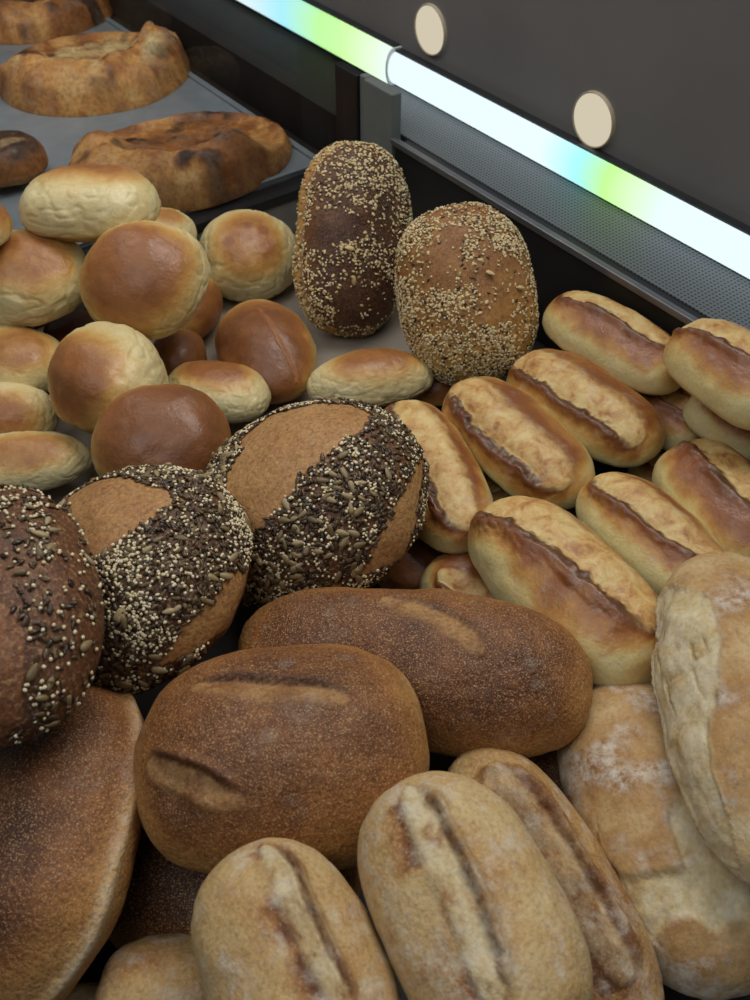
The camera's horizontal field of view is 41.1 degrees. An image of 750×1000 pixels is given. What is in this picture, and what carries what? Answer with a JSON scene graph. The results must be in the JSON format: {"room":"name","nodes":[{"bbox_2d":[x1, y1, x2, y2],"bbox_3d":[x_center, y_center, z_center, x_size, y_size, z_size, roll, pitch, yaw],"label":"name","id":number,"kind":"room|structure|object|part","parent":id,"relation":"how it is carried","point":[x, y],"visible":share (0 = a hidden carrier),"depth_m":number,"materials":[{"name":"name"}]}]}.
{"room":"food shop","nodes":[
{"label":"food shop","id":0,"kind":"room"},
{"bbox_2d":[33,199,298,327],"bbox_3d":[-0.538,-0.109,0.971,1.250,0.060,0.022,-28,51,-25],"label":"wall","id":1,"kind":"structure","parent":0,"point":[287,212],"depth_m":1.17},
{"bbox_2d":[83,174,304,255],"bbox_3d":[-0.539,-0.135,0.946,1.250,0.012,0.027,-28,51,-25],"label":"trim","id":2,"kind":"structure","parent":1,"relation":"attached to","point":[278,194],"depth_m":1.15,"materials":[{"name":"black metal"}]},
{"bbox_2d":[82,15,319,249],"bbox_3d":[-0.840,-0.420,1.240,1.250,0.020,0.988,-28,51,-25],"label":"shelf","id":3,"kind":"structure","parent":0,"point":[209,81],"depth_m":1.34,"materials":[{"name":"black metal"}]},
{"bbox_2d":[0,17,314,248],"bbox_3d":[-0.733,-0.465,1.265,0.982,0.008,0.937,-28,51,-25],"label":"baking tray","id":4,"kind":"object","parent":3,"relation":"on","point":[58,136],"visible":0.02,"depth_m":1.29,"materials":[{"name":"grey metal"}]},
{"bbox_2d":[0,130,47,187],"bbox_3d":[-0.431,-0.394,1.152,0.104,0.054,0.084,-31,53,-27],"label":"bread loaf","id":5,"kind":"object","parent":4,"relation":"on","point":[23,158],"visible":0.98,"depth_m":1.14,"materials":[{"name":"brown food"}]},
{"bbox_2d":[0,0,112,44],"bbox_3d":[-0.529,-0.767,1.532,0.242,0.048,0.234,0,45,0],"label":"bread loaf","id":6,"kind":"object","parent":4,"relation":"on","point":[22,22],"visible":1,"depth_m":1.47,"materials":[{"name":"brown food"}]},
{"bbox_2d":[0,21,189,116],"bbox_3d":[-0.387,-0.608,1.363,0.258,0.063,0.255,0,45,0],"label":"bread loaf","id":7,"kind":"object","parent":4,"relation":"on","point":[93,73],"visible":1,"depth_m":1.30,"materials":[{"name":"brown food"}]},
{"bbox_2d":[69,111,291,212],"bbox_3d":[-0.230,-0.423,1.179,0.257,0.062,0.236,0,45,0],"label":"bread loaf","id":8,"kind":"object","parent":4,"relation":"on","point":[194,161],"visible":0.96,"depth_m":1.13,"materials":[{"name":"brown food"}]},
{"bbox_2d":[33,232,749,999],"bbox_3d":[-0.121,0.306,0.585,1.250,0.019,1.385,-28,51,-25],"label":"floor","id":9,"kind":"structure","parent":0,"point":[228,643],"depth_m":0.73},
{"bbox_2d":[0,431,91,490],"bbox_3d":[-0.306,-0.033,0.853,0.128,0.044,0.064,-7,45,-6],"label":"bun","id":10,"kind":"object","parent":9,"relation":"on","point":[46,460],"visible":0.93,"depth_m":0.84,"materials":[{"name":"beige food"}]},
{"bbox_2d":[0,685,143,999],"bbox_3d":[-0.190,0.197,0.575,0.130,0.131,0.199,-6,45,-6],"label":"loaf","id":11,"kind":"object","parent":9,"relation":"on","point":[70,823],"visible":0.76,"depth_m":0.52,"materials":[{"name":"brown food"}]},
{"bbox_2d":[65,982,98,999],"bbox_3d":[-0.160,0.293,0.566,0.062,0.025,0.039,0,45,0],"label":"loaf","id":12,"kind":"object","parent":9,"relation":"on","point":[81,991],"visible":0.24,"depth_m":0.57,"materials":[{"name":"brown food"}]},
{"bbox_2d":[95,933,205,999],"bbox_3d":[-0.114,0.268,0.534,0.072,0.048,0.073,0,45,0],"label":"loaf","id":13,"kind":"object","parent":9,"relation":"on","point":[155,966],"visible":0.65,"depth_m":0.53,"materials":[{"name":"beige food"}]},
{"bbox_2d":[91,384,231,475],"bbox_3d":[-0.171,-0.047,0.800,0.112,0.075,0.104,-13,46,-13],"label":"bun","id":14,"kind":"object","parent":9,"relation":"on","point":[182,426],"visible":0.62,"depth_m":0.77,"materials":[{"name":"brown food"}]},
{"bbox_2d":[36,234,411,504],"bbox_3d":[-0.153,-0.160,1.037,0.508,0.001,0.289,-28,51,-25],"label":"tray","id":15,"kind":"object","parent":9,"relation":"on","point":[390,335],"visible":0.02,"depth_m":1.04,"materials":[{"name":"grey metal"}]},
{"bbox_2d":[0,382,57,433],"bbox_3d":[-0.331,-0.076,0.891,0.096,0.050,0.061,-2,45,-2],"label":"bun","id":16,"kind":"object","parent":15,"relation":"on","point":[23,407],"visible":0.68,"depth_m":0.88,"materials":[{"name":"beige food"}]},
{"bbox_2d":[0,325,59,392],"bbox_3d":[-0.342,-0.130,0.935,0.111,0.057,0.088,3,45,2],"label":"bun","id":17,"kind":"object","parent":15,"relation":"on","point":[26,353],"visible":0.62,"depth_m":0.91,"materials":[{"name":"beige food"}]},
{"bbox_2d":[43,309,94,341],"bbox_3d":[-0.302,-0.166,1.012,0.069,0.044,0.070,0,45,0],"label":"bun","id":18,"kind":"object","parent":15,"relation":"on","point":[60,328],"visible":0.26,"depth_m":0.99,"materials":[{"name":"brown food"}]},
{"bbox_2d":[47,321,168,433],"bbox_3d":[-0.234,-0.106,0.873,0.103,0.088,0.128,-11,46,-11],"label":"bun","id":19,"kind":"object","parent":15,"relation":"on","point":[97,362],"visible":0.68,"depth_m":0.83,"materials":[{"name":"beige food"}]},
{"bbox_2d":[153,329,206,374],"bbox_3d":[-0.194,-0.143,0.987,0.056,0.045,0.067,6,45,6],"label":"bun","id":20,"kind":"object","parent":15,"relation":"on","point":[176,349],"visible":0.45,"depth_m":0.97,"materials":[{"name":"brown food"}]},
{"bbox_2d":[79,220,209,339],"bbox_3d":[-0.213,-0.205,0.918,0.120,0.089,0.109,9,46,9],"label":"bun","id":21,"kind":"object","parent":20,"relation":"on","point":[151,278],"visible":0.96,"depth_m":0.89,"materials":[{"name":"brown food"}]},
{"bbox_2d":[180,278,222,337],"bbox_3d":[-0.192,-0.201,1.038,0.063,0.061,0.093,6,45,5],"label":"bun","id":22,"kind":"object","parent":15,"relation":"on","point":[205,318],"visible":0.3,"depth_m":1.02,"materials":[{"name":"brown food"}]},
{"bbox_2d":[155,207,196,237],"bbox_3d":[-0.221,-0.280,1.041,0.071,0.043,0.066,16,47,15],"label":"bun","id":23,"kind":"object","parent":22,"relation":"on","point":[168,216],"visible":0.23,"depth_m":1.03,"materials":[{"name":"beige food"}]},
{"bbox_2d":[168,360,270,422],"bbox_3d":[-0.146,-0.102,0.921,0.103,0.044,0.070,13,46,12],"label":"bun","id":24,"kind":"object","parent":15,"relation":"on","point":[243,395],"visible":0.74,"depth_m":0.90,"materials":[{"name":"beige food"}]},
{"bbox_2d":[199,209,295,301],"bbox_3d":[-0.139,-0.270,1.091,0.112,0.080,0.108,-10,46,-10],"label":"bun","id":25,"kind":"object","parent":15,"relation":"on","point":[249,252],"visible":0.84,"depth_m":1.06,"materials":[{"name":"beige food"}]},
{"bbox_2d":[215,299,316,404],"bbox_3d":[-0.108,-0.151,0.982,0.096,0.066,0.147,-15,47,-15],"label":"bun","id":26,"kind":"object","parent":15,"relation":"on","point":[266,337],"visible":0.8,"depth_m":0.95,"materials":[{"name":"brown food"}]},
{"bbox_2d":[292,140,412,337],"bbox_3d":[-0.021,-0.266,1.025,0.118,0.169,0.155,6,45,6],"label":"loaf","id":27,"kind":"object","parent":15,"relation":"on","point":[354,209],"visible":0.88,"depth_m":0.99,"materials":[{"name":"dark brown bread crust"},{"name":"sesame seeds"}]},
{"label":"bun","id":28,"kind":"object","parent":15,"relation":"on","visible":0},
{"bbox_2d":[0,229,85,326],"bbox_3d":[-0.331,-0.215,0.952,0.120,0.074,0.107,8,46,8],"label":"bun","id":29,"kind":"object","parent":28,"relation":"on","point":[39,276],"visible":0.78,"depth_m":0.92,"materials":[{"name":"beige food"}]},
{"bbox_2d":[0,204,12,245],"bbox_3d":[-0.369,-0.250,0.910,0.074,0.049,0.074,-3,45,-3],"label":"bun","id":30,"kind":"object","parent":29,"relation":"on","point":[6,225],"visible":1,"depth_m":0.91,"materials":[{"name":"brown food"}]},
{"bbox_2d":[18,164,160,242],"bbox_3d":[-0.271,-0.283,0.950,0.133,0.064,0.097,-5,45,-5],"label":"bun","id":31,"kind":"object","parent":29,"relation":"on","point":[77,202],"visible":0.95,"depth_m":0.92,"materials":[{"name":"beige food"}]},
{"bbox_2d":[109,826,360,948],"bbox_3d":[-0.089,0.228,0.601,0.161,0.068,0.115,5,45,5],"label":"loaf","id":32,"kind":"object","parent":9,"relation":"on","point":[161,895],"visible":0.12,"depth_m":0.57,"materials":[{"name":"brown food"}]},
{"bbox_2d":[133,643,429,873],"bbox_3d":[-0.054,0.139,0.565,0.168,0.086,0.135,-5,45,-5],"label":"loaf","id":33,"kind":"object","parent":32,"relation":"on","point":[299,743],"visible":0.9,"depth_m":0.53,"materials":[{"name":"brown food"}]},
{"bbox_2d":[191,837,400,999],"bbox_3d":[-0.037,0.221,0.470,0.086,0.058,0.135,-18,48,-17],"label":"loaf","id":34,"kind":"object","parent":33,"relation":"on","point":[274,919],"visible":1,"depth_m":0.46,"materials":[{"name":"beige food"}]},
{"bbox_2d":[204,395,429,609],"bbox_3d":[-0.050,-0.003,0.749,0.181,0.130,0.190,4,45,4],"label":"round loaf","id":35,"kind":"object","parent":9,"relation":"on","point":[332,491],"visible":0.7,"depth_m":0.69,"materials":[{"name":"brown food"}]},
{"bbox_2d":[57,462,253,695],"bbox_3d":[-0.164,0.049,0.662,0.167,0.118,0.174,14,47,14],"label":"round loaf","id":36,"kind":"object","parent":35,"relation":"on","point":[171,547],"visible":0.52,"depth_m":0.61,"materials":[{"name":"brown food"}]},
{"bbox_2d":[0,483,106,747],"bbox_3d":[-0.217,0.056,0.554,0.128,0.084,0.179,-17,47,-16],"label":"round loaf","id":37,"kind":"object","parent":36,"relation":"on","point":[52,605],"visible":1,"depth_m":0.52,"materials":[{"name":"brown food"}]},
{"bbox_2d":[307,348,433,407],"bbox_3d":[-0.004,-0.112,0.930,0.118,0.055,0.070,-12,46,-12],"label":"bun","id":38,"kind":"object","parent":9,"relation":"on","point":[383,377],"visible":0.79,"depth_m":0.91,"materials":[{"name":"beige food"}]},
{"bbox_2d":[378,539,441,589],"bbox_3d":[0.027,0.052,0.798,0.059,0.035,0.053,11,46,11],"label":"bun","id":39,"kind":"object","parent":9,"relation":"on","point":[407,574],"visible":0.36,"depth_m":0.78,"materials":[{"name":"brown food"}]},
{"bbox_2d":[386,400,492,553],"bbox_3d":[0.047,-0.024,0.816,0.076,0.052,0.166,-13,46,-12],"label":"bread roll","id":40,"kind":"object","parent":39,"relation":"on","point":[458,489],"visible":0.53,"depth_m":0.78,"materials":[{"name":"beige food"}]},
{"bbox_2d":[415,378,451,405],"bbox_3d":[0.058,-0.112,0.965,0.045,0.036,0.053,0,45,0],"label":"bun","id":41,"kind":"object","parent":9,"relation":"on","point":[435,396],"visible":0.26,"depth_m":0.94,"materials":[{"name":"brown food"}]},
{"bbox_2d":[419,553,493,598],"bbox_3d":[0.083,0.076,0.758,0.107,0.043,0.068,31,53,27],"label":"bread roll","id":42,"kind":"object","parent":9,"relation":"on","point":[456,572],"visible":0.32,"depth_m":0.75,"materials":[{"name":"brown food"}]},
{"bbox_2d":[394,201,538,385],"bbox_3d":[0.085,-0.191,0.929,0.128,0.143,0.135,-7,45,-7],"label":"loaf","id":43,"kind":"object","parent":9,"relation":"on","point":[466,292],"visible":0.94,"depth_m":0.90,"materials":[{"name":"brown bread crust"},{"name":"sesame seeds"}]},
{"bbox_2d":[482,472,509,501],"bbox_3d":[0.088,-0.023,0.874,0.056,0.038,0.090,-20,49,-19],"label":"bread roll","id":44,"kind":"object","parent":9,"relation":"on","point":[497,492],"visible":0.04,"depth_m":0.84,"materials":[{"name":"brown food"}]},
{"bbox_2d":[442,376,594,509],"bbox_3d":[0.117,-0.051,0.834,0.083,0.057,0.162,-25,51,-23],"label":"bread roll","id":45,"kind":"object","parent":44,"relation":"on","point":[514,441],"visible":0.83,"depth_m":0.80,"materials":[{"name":"beige food"}]},
{"bbox_2d":[528,750,563,793],"bbox_3d":[0.125,0.180,0.676,0.065,0.028,0.045,32,53,28],"label":"loaf","id":46,"kind":"object","parent":9,"relation":"on","point":[547,762],"visible":0.06,"depth_m":0.66,"materials":[{"name":"brown food"}]},
{"bbox_2d":[447,748,664,999],"bbox_3d":[0.096,0.217,0.567,0.086,0.057,0.186,-16,47,-15],"label":"loaf","id":47,"kind":"object","parent":9,"relation":"on","point":[625,965],"visible":0.6,"depth_m":0.55,"materials":[{"name":"beige food"}]},
{"bbox_2d":[357,771,592,999],"bbox_3d":[0.046,0.194,0.480,0.090,0.063,0.147,-19,48,-18],"label":"loaf","id":48,"kind":"object","parent":47,"relation":"on","point":[463,903],"visible":1,"depth_m":0.46,"materials":[{"name":"beige food"}]},
{"bbox_2d":[468,496,657,685],"bbox_3d":[0.137,0.058,0.709,0.093,0.066,0.180,-24,50,-22],"label":"bread roll","id":49,"kind":"object","parent":9,"relation":"on","point":[532,553],"visible":0.76,"depth_m":0.68,"materials":[{"name":"beige food"}]},
{"bbox_2d":[506,349,665,467],"bbox_3d":[0.181,-0.084,0.866,0.087,0.058,0.156,-31,53,-27],"label":"bread roll","id":50,"kind":"object","parent":9,"relation":"on","point":[617,426],"visible":0.89,"depth_m":0.83,"materials":[{"name":"beige food"}]},
{"bbox_2d":[542,290,680,394],"bbox_3d":[0.214,-0.144,0.887,0.074,0.054,0.147,-31,53,-27],"label":"bread roll","id":51,"kind":"object","parent":9,"relation":"on","point":[613,336],"visible":0.77,"depth_m":0.86,"materials":[{"name":"beige food"}]},
{"bbox_2d":[627,451,664,481],"bbox_3d":[0.254,-0.020,0.874,0.049,0.034,0.066,-32,53,-28],"label":"bread roll","id":52,"kind":"object","parent":9,"relation":"on","point":[645,471],"visible":0.14,"depth_m":0.87,"materials":[{"name":"brown food"}]},
{"bbox_2d":[639,387,700,450],"bbox_3d":[0.261,-0.075,0.880,0.066,0.045,0.086,-28,52,-25],"label":"bread roll","id":53,"kind":"object","parent":52,"relation":"on","point":[670,407],"visible":0.19,"depth_m":0.86,"materials":[{"name":"brown food"}]},
{"bbox_2d":[683,396,749,460],"bbox_3d":[0.296,-0.064,0.829,0.057,0.038,0.082,-27,52,-25],"label":"bread roll","id":54,"kind":"object","parent":53,"relation":"on","point":[699,418],"visible":0.52,"depth_m":0.81,"materials":[{"name":"beige food"}]},
{"bbox_2d":[663,318,749,430],"bbox_3d":[0.283,-0.102,0.785,0.080,0.058,0.118,-23,50,-21],"label":"bread roll","id":55,"kind":"object","parent":54,"relation":"on","point":[708,358],"visible":1,"depth_m":0.77,"materials":[{"name":"beige food"}]},
{"bbox_2d":[575,472,726,595],"bbox_3d":[0.208,0.026,0.753,0.076,0.052,0.138,-24,50,-22],"label":"bread roll","id":56,"kind":"object","parent":9,"relation":"on","point":[654,533],"visible":0.56,"depth_m":0.74,"materials":[{"name":"beige food"}]},
{"bbox_2d":[557,682,749,999],"bbox_3d":[0.179,0.194,0.609,0.122,0.076,0.206,-7,46,-7],"label":"loaf","id":57,"kind":"object","parent":9,"relation":"on","point":[617,775],"visible":0.58,"depth_m":0.57,"materials":[{"name":"beige food"}]},
{"bbox_2d":[238,587,592,757],"bbox_3d":[0.024,0.103,0.651,0.234,0.069,0.109,8,46,8],"label":"loaf","id":58,"kind":"object","parent":57,"relation":"on","point":[482,671],"visible":0.77,"depth_m":0.62,"materials":[{"name":"brown food"}]},
{"bbox_2d":[651,552,749,885],"bbox_3d":[0.225,0.116,0.595,0.108,0.072,0.230,2,46,2],"label":"loaf","id":59,"kind":"object","parent":57,"relation":"on","point":[700,660],"visible":1,"depth_m":0.58,"materials":[{"name":"beige food"}]},
{"bbox_2d":[652,439,749,556],"bbox_3d":[0.278,0.003,0.781,0.089,0.061,0.142,-15,47,-14],"label":"bread roll","id":60,"kind":"object","parent":9,"relation":"on","point":[709,478],"visible":0.74,"depth_m":0.77,"materials":[{"name":"brown food"}]},
{"bbox_2d":[109,0,707,350],"bbox_3d":[0.123,-0.308,1.116,0.104,0.137,2.399,-28,51,-25],"label":"frame","id":61,"kind":"structure","parent":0,"point":[281,74],"depth_m":1.26,"materials":[{"name":"black metal"}]},
{"bbox_2d":[236,0,401,84],"bbox_3d":[-0.266,-0.795,1.476,0.022,0.049,0.974,-28,51,-25],"label":"light strip","id":62,"kind":"object","parent":61,"relation":"on","point":[351,41],"visible":0.91,"depth_m":1.26,"materials":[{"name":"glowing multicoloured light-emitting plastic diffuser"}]},
{"bbox_2d":[335,61,400,158],"bbox_3d":[-0.009,-0.405,1.161,0.014,0.172,0.109,-28,51,-25],"label":"post","id":63,"kind":"object","parent":61,"relation":"attached to","point":[368,109],"visible":0.43,"depth_m":1.12,"materials":[{"name":"grey metal"}]},
{"bbox_2d":[391,137,697,324],"bbox_3d":[0.406,-0.025,0.731,0.007,0.007,1.303,-28,51,-25],"label":"trim","id":64,"kind":"structure","parent":61,"relation":"attached to","point":[657,300],"depth_m":0.95,"materials":[{"name":"grey metal"}]},
{"bbox_2d":[384,48,749,329],"bbox_3d":[0.416,-0.100,0.787,0.084,0.049,1.440,-28,51,-25],"label":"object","id":65,"kind":"object","parent":61,"relation":"on","point":[710,288],"depth_m":1.00,"materials":[{"name":"grey metal"}]},
{"bbox_3d":[0.446,-0.112,0.793,0.021,0.041,1.424,-28,51,-25],"label":"light strip","id":66,"kind":"part","parent":65,"relation":"part of","materials":[{"name":"white plastic"}]},
{"bbox_2d":[315,0,749,225],"bbox_3d":[0.174,-0.566,0.912,0.020,0.750,2.799,-28,51,-25],"label":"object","id":67,"kind":"structure","parent":0,"point":[674,75],"depth_m":0.94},
{"bbox_2d":[414,3,446,55],"bbox_3d":[0.062,-0.531,1.131,0.004,0.055,0.055,-28,51,-25],"label":"round lamp","id":68,"kind":"object","parent":67,"relation":"attached to","point":[430,29],"visible":1,"depth_m":1.13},
{"bbox_2d":[572,90,614,148],"bbox_3d":[0.216,-0.376,0.991,0.004,0.055,0.055,-28,51,-25],"label":"round lamp","id":69,"kind":"object","parent":67,"relation":"attached to","point":[593,116],"visible":1,"depth_m":0.99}
]}

